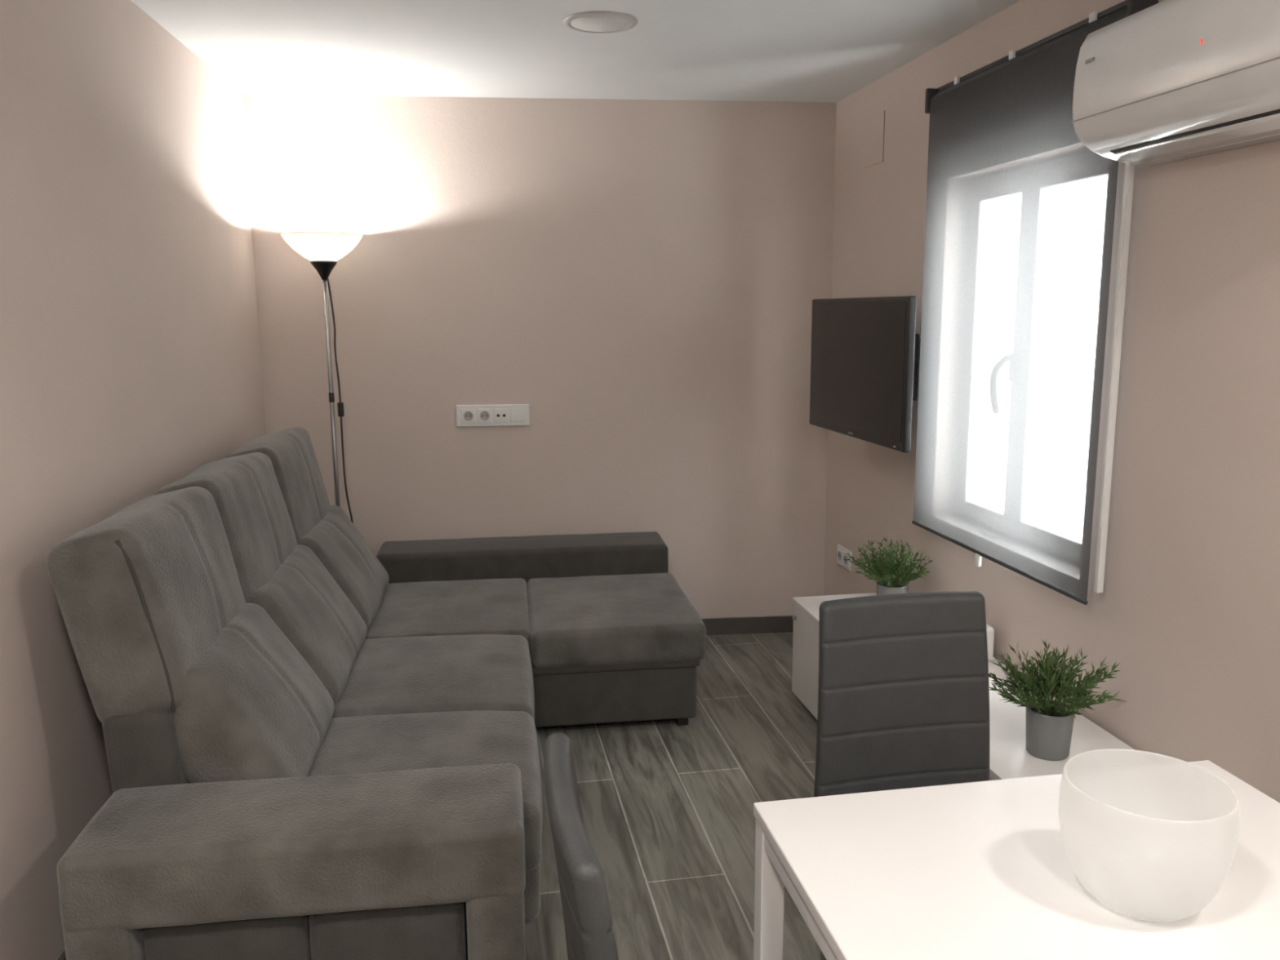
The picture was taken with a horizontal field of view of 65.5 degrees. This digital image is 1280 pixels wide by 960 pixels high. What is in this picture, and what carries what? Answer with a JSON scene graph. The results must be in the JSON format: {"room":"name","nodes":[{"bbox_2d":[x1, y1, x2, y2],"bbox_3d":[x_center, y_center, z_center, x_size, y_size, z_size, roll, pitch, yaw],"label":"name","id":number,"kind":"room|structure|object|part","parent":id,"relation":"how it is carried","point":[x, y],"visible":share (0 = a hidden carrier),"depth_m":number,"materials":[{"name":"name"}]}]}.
{"room":"living room","nodes":[
{"label":"living room","id":0,"kind":"room"},
{"bbox_2d":[0,0,266,959],"bbox_3d":[-1.300,0.105,1.274,0.207,2.380,6.504,-2,10,-8],"label":"wall","id":1,"kind":"structure","parent":0,"point":[131,361],"depth_m":2.46,"materials":[{"name":"paint"}]},
{"bbox_2d":[57,949,66,959],"bbox_3d":[-1.175,1.251,1.392,0.012,0.078,6.305,-2,10,-8],"label":"baseboard","id":2,"kind":"structure","parent":1,"relation":"attached to","point":[63,957],"depth_m":2.23,"materials":[{"name":"tile"}]},
{"bbox_2d":[242,93,836,618],"bbox_3d":[-0.398,-0.451,4.492,2.506,2.380,0.199,-1,10,-5],"label":"wall","id":3,"kind":"structure","parent":0,"point":[644,277],"depth_m":4.35,"materials":[{"name":"paint"}]},
{"bbox_2d":[455,404,529,426],"bbox_3d":[-0.646,-0.285,4.384,0.319,0.095,0.017,-1,10,-5],"label":"wall socket","id":4,"kind":"object","parent":3,"relation":"attached to","point":[504,415],"visible":1,"depth_m":4.38,"materials":[{"name":"white plastic"}]},
{"bbox_2d":[701,615,793,635],"bbox_3d":[-0.373,0.701,4.582,2.490,0.078,0.012,-1,10,-5],"label":"baseboard","id":5,"kind":"structure","parent":3,"relation":"attached to","point":[780,624],"depth_m":4.66,"materials":[{"name":"wood"}]},
{"bbox_2d":[131,0,1020,102],"bbox_3d":[0.019,-1.157,1.249,3.322,0.100,7.000,-2,10,-10],"label":"ceiling","id":6,"kind":"structure","parent":0,"point":[781,51],"depth_m":3.34,"materials":[{"name":"paint"}]},
{"bbox_2d":[563,11,636,33],"bbox_3d":[-0.124,-1.416,3.088,0.228,0.006,0.228,-2,10,-10],"label":"recessed light","id":7,"kind":"object","parent":6,"relation":"in","point":[592,22],"depth_m":3.07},
{"bbox_2d":[524,631,817,959],"bbox_3d":[0.033,1.287,1.667,3.322,0.100,7.000,-2,10,-10],"label":"floor","id":8,"kind":"structure","parent":0,"point":[669,820],"depth_m":3.07,"materials":[{"name":"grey wood"}]},
{"bbox_2d":[280,231,363,522],"bbox_3d":[-1.276,-0.100,4.168,0.320,1.808,0.320,-2,10,-10],"label":"floor lamp","id":9,"kind":"object","parent":8,"relation":"on","point":[323,249],"visible":0.75,"depth_m":4.01,"materials":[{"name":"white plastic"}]},
{"bbox_3d":[-1.282,-0.938,4.024,0.320,0.108,0.320,-2,10,-10],"label":"lamp shade","id":10,"kind":"part","parent":9,"relation":"part of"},
{"bbox_2d":[337,402,344,417],"bbox_3d":[-1.240,-0.292,4.127,0.024,0.060,0.020,-2,10,-10],"label":"switch","id":11,"kind":"object","parent":9,"relation":"attached to","point":[340,405],"depth_m":4.12,"materials":[{"name":"black plastic"}]},
{"bbox_2d":[44,428,706,959],"bbox_3d":[-0.533,0.447,3.145,1.646,1.066,2.577,-2,10,-8],"label":"sofa","id":12,"kind":"object","parent":8,"relation":"on","point":[319,745],"visible":1,"depth_m":2.20,"materials":[{"name":"fabric"}]},
{"bbox_3d":[-1.026,0.967,2.005,0.118,0.370,0.293,-2,10,-8],"label":"arm","id":13,"kind":"part","parent":12,"relation":"part of","materials":[{"name":"fabric"}]},
{"bbox_2d":[44,485,245,721],"bbox_3d":[-1.123,0.272,2.341,0.227,0.435,0.610,-14,11,-5],"label":"cushion","id":14,"kind":"object","parent":12,"relation":"on","point":[148,594],"depth_m":2.08,"materials":[{"name":"fabric"}]},
{"bbox_3d":[-1.170,0.630,3.094,0.168,0.630,2.005,-2,10,-8],"label":"frame","id":15,"kind":"part","parent":12,"relation":"part of","materials":[{"name":"grey fabric"}]},
{"bbox_2d":[154,450,295,603],"bbox_3d":[-1.212,0.165,2.962,0.232,0.431,0.670,-14,11,-5],"label":"cushion","id":16,"kind":"object","parent":12,"relation":"on","point":[246,489],"depth_m":2.84,"materials":[{"name":"fabric"}]},
{"bbox_2d":[172,603,334,783],"bbox_3d":[-0.952,0.556,2.422,0.218,0.404,0.594,-32,12,-2],"label":"lumbar cushion","id":17,"kind":"object","parent":12,"relation":"on","point":[248,704],"depth_m":2.25,"materials":[{"name":"fabric"}]},
{"bbox_2d":[223,428,330,544],"bbox_3d":[-1.302,0.055,3.613,0.226,0.430,0.672,-14,11,-5],"label":"cushion","id":18,"kind":"object","parent":12,"relation":"on","point":[292,454],"depth_m":3.49,"materials":[{"name":"fabric"}]},
{"bbox_3d":[-0.666,0.731,2.014,0.857,0.170,0.306,-2,10,-8],"label":"arm","id":19,"kind":"part","parent":12,"relation":"part of","materials":[{"name":"fabric"}]},
{"bbox_2d":[247,543,366,706],"bbox_3d":[-1.036,0.450,3.036,0.220,0.407,0.670,-32,12,-2],"label":"lumbar cushion","id":20,"kind":"object","parent":12,"relation":"on","point":[297,589],"depth_m":2.91,"materials":[{"name":"fabric"}]},
{"bbox_2d":[297,506,388,631],"bbox_3d":[-1.128,0.340,3.686,0.222,0.407,0.668,-32,12,-2],"label":"lumbar cushion","id":21,"kind":"object","parent":12,"relation":"on","point":[340,545],"depth_m":3.56,"materials":[{"name":"fabric"}]},
{"bbox_3d":[-0.624,0.774,2.483,0.753,0.202,0.592,-2,10,-8],"label":"seat","id":22,"kind":"part","parent":12,"relation":"part of","materials":[{"name":"fabric"}]},
{"bbox_3d":[-0.708,0.669,3.095,0.752,0.205,0.675,-2,10,-8],"label":"seat","id":23,"kind":"part","parent":12,"relation":"part of","materials":[{"name":"fabric"}]},
{"bbox_3d":[-0.796,0.547,3.779,0.749,0.167,0.741,-2,10,-8],"label":"chaise seat","id":24,"kind":"part","parent":12,"relation":"part of","materials":[{"name":"fabric"}]},
{"bbox_3d":[-0.300,0.946,2.102,0.113,0.370,0.293,-2,10,-8],"label":"arm","id":25,"kind":"part","parent":12,"relation":"part of","materials":[{"name":"fabric"}]},
{"bbox_3d":[-0.500,0.503,4.329,1.229,0.487,0.289,-2,10,-8],"label":"arm","id":26,"kind":"part","parent":12,"relation":"part of"},
{"bbox_3d":[-0.320,0.872,2.542,0.124,0.233,0.579,-2,10,-8],"label":"seat","id":27,"kind":"part","parent":12,"relation":"part of","materials":[{"name":"fabric"}]},
{"bbox_3d":[-0.152,0.600,3.878,0.645,0.037,0.738,-2,10,-8],"label":"chaise lid","id":28,"kind":"part","parent":12,"relation":"part of","materials":[{"name":"grey fabric"}]},
{"bbox_3d":[-0.118,0.528,3.861,0.637,0.159,0.757,-2,10,-8],"label":"chaise seat","id":29,"kind":"part","parent":12,"relation":"part of","materials":[{"name":"fabric"}]},
{"bbox_2d":[543,733,618,959],"bbox_3d":[0.114,0.828,1.366,0.465,0.907,0.400,-2,10,-10],"label":"dining chair","id":30,"kind":"object","parent":8,"relation":"on","point":[587,915],"visible":1,"depth_m":1.14,"materials":[{"name":"leather"}]},
{"bbox_2d":[813,591,990,959],"bbox_3d":[0.593,0.723,1.963,0.400,0.907,0.465,-2,10,-11],"label":"dining chair","id":31,"kind":"object","parent":8,"relation":"on","point":[904,686],"visible":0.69,"depth_m":2.09,"materials":[{"name":"leather"}]},
{"bbox_3d":[0.405,0.936,2.136,0.043,0.430,0.061,-2,10,-11],"label":"leg","id":32,"kind":"part","parent":31,"relation":"part of","materials":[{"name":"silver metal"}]},
{"bbox_3d":[0.553,0.480,2.112,0.400,0.479,0.081,-2,10,-11],"label":"backrest","id":33,"kind":"part","parent":31,"relation":"part of","materials":[{"name":"leather"}]},
{"bbox_2d":[791,592,1133,780],"bbox_3d":[0.937,0.794,3.008,0.421,0.410,1.810,-2,10,-10],"label":"tv stand","id":34,"kind":"object","parent":8,"relation":"on","point":[1009,758],"visible":0.18,"depth_m":2.69,"materials":[{"name":"white paint"}]},
{"bbox_3d":[0.587,0.524,3.784,0.016,0.015,0.015,-2,10,-10],"label":"knob","id":35,"kind":"part","parent":34,"relation":"part of","materials":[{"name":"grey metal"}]},
{"bbox_3d":[0.650,0.697,3.556,0.019,0.349,0.597,-2,10,-10],"label":"door","id":36,"kind":"part","parent":34,"relation":"part of","materials":[{"name":"white paint"}]},
{"bbox_2d":[844,534,932,595],"bbox_3d":[0.887,0.345,3.568,0.286,0.286,0.353,-2,10,-10],"label":"potted grass plant","id":37,"kind":"object","parent":34,"relation":"on","point":[892,568],"visible":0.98,"depth_m":3.54,"materials":[{"name":"green plant"}]},
{"bbox_3d":[0.906,0.428,3.584,0.113,0.116,0.113,-2,10,-10],"label":"pot","id":38,"kind":"part","parent":37,"relation":"part of","materials":[{"name":"grey ceramic"}]},
{"bbox_2d":[986,623,995,661],"bbox_3d":[1.068,0.505,3.142,0.070,0.110,0.100,-2,10,-10],"label":"router","id":39,"kind":"object","parent":34,"relation":"on","point":[990,630],"visible":0.28,"depth_m":3.10,"materials":[{"name":"white plastic"}]},
{"bbox_2d":[988,639,1126,760],"bbox_3d":[1.003,0.534,2.448,0.326,0.288,0.334,-2,10,-10],"label":"potted grass plant","id":40,"kind":"object","parent":34,"relation":"on","point":[1049,722],"visible":0.99,"depth_m":2.42,"materials":[{"name":"green plant"}]},
{"bbox_3d":[1.011,0.619,2.463,0.113,0.116,0.113,-2,10,-10],"label":"pot","id":41,"kind":"part","parent":40,"relation":"part of","materials":[{"name":"grey ceramic"}]},
{"bbox_2d":[753,760,1279,959],"bbox_3d":[0.683,0.957,1.083,0.803,0.740,1.248,-2,10,-10],"label":"dining table","id":42,"kind":"object","parent":8,"relation":"on","point":[980,870],"visible":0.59,"depth_m":1.35,"materials":[{"name":"white paint"}]},
{"bbox_3d":[0.205,0.882,1.604,0.038,0.718,0.038,-2,10,-10],"label":"leg","id":43,"kind":"part","parent":42,"relation":"part of","materials":[{"name":"white paint"}]},
{"bbox_2d":[1058,748,1239,922],"bbox_3d":[0.651,0.465,1.288,0.206,0.160,0.206,-2,10,-10],"label":"frosted glass bowl","id":44,"kind":"object","parent":42,"relation":"on","point":[1152,837],"visible":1,"depth_m":1.23,"materials":[{"name":"white glass"}]},
{"bbox_2d":[823,0,1279,803],"bbox_3d":[1.512,0.029,1.616,0.260,2.380,6.600,-2,10,-10],"label":"wall","id":45,"kind":"structure","parent":0,"point":[1187,609],"depth_m":2.40,"materials":[{"name":"paint"}]},
{"bbox_2d":[836,544,852,571],"bbox_3d":[0.899,0.343,4.392,0.016,0.088,0.150,-2,10,-10],"label":"wall socket","id":46,"kind":"object","parent":45,"relation":"attached to","point":[841,557],"visible":0.91,"depth_m":4.38,"materials":[{"name":"white plastic"}]},
{"bbox_2d":[809,296,919,453],"bbox_3d":[0.884,-0.411,3.648,0.229,0.505,0.860,-2,10,-11],"label":"television","id":47,"kind":"object","parent":45,"relation":"attached to","point":[864,353],"visible":1,"depth_m":3.52,"materials":[{"name":"black plastic"}]},
{"bbox_2d":[864,110,884,168],"bbox_3d":[0.925,-1.342,3.933,0.004,0.190,0.184,-2,10,-10],"label":"access panel","id":48,"kind":"object","parent":45,"relation":"attached to","point":[875,124],"visible":1,"depth_m":3.93,"materials":[{"name":"paint"}]},
{"bbox_2d":[911,0,1158,604],"bbox_3d":[1.091,-0.477,2.954,0.073,1.532,1.074,-2,10,-10],"label":"roller blind","id":49,"kind":"object","parent":45,"relation":"attached to","point":[1020,212],"visible":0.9,"depth_m":2.84,"materials":[{"name":"fabric"}]},
{"bbox_3d":[1.105,-1.222,2.838,0.033,0.016,1.057,-2,10,-10],"label":"head rail","id":50,"kind":"part","parent":49,"relation":"part of","materials":[{"name":"black metal"}]},
{"bbox_3d":[1.163,-0.456,2.420,0.004,1.170,0.004,-2,10,-10],"label":"chain","id":51,"kind":"part","parent":49,"relation":"part of","materials":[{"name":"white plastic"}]},
{"bbox_2d":[1071,0,1279,166],"bbox_3d":[1.185,-0.824,1.911,0.218,0.309,0.876,-2,10,-10],"label":"air conditioner","id":52,"kind":"object","parent":45,"relation":"attached to","point":[1165,82],"visible":1,"depth_m":2.01,"materials":[{"name":"plastic"}]}
]}

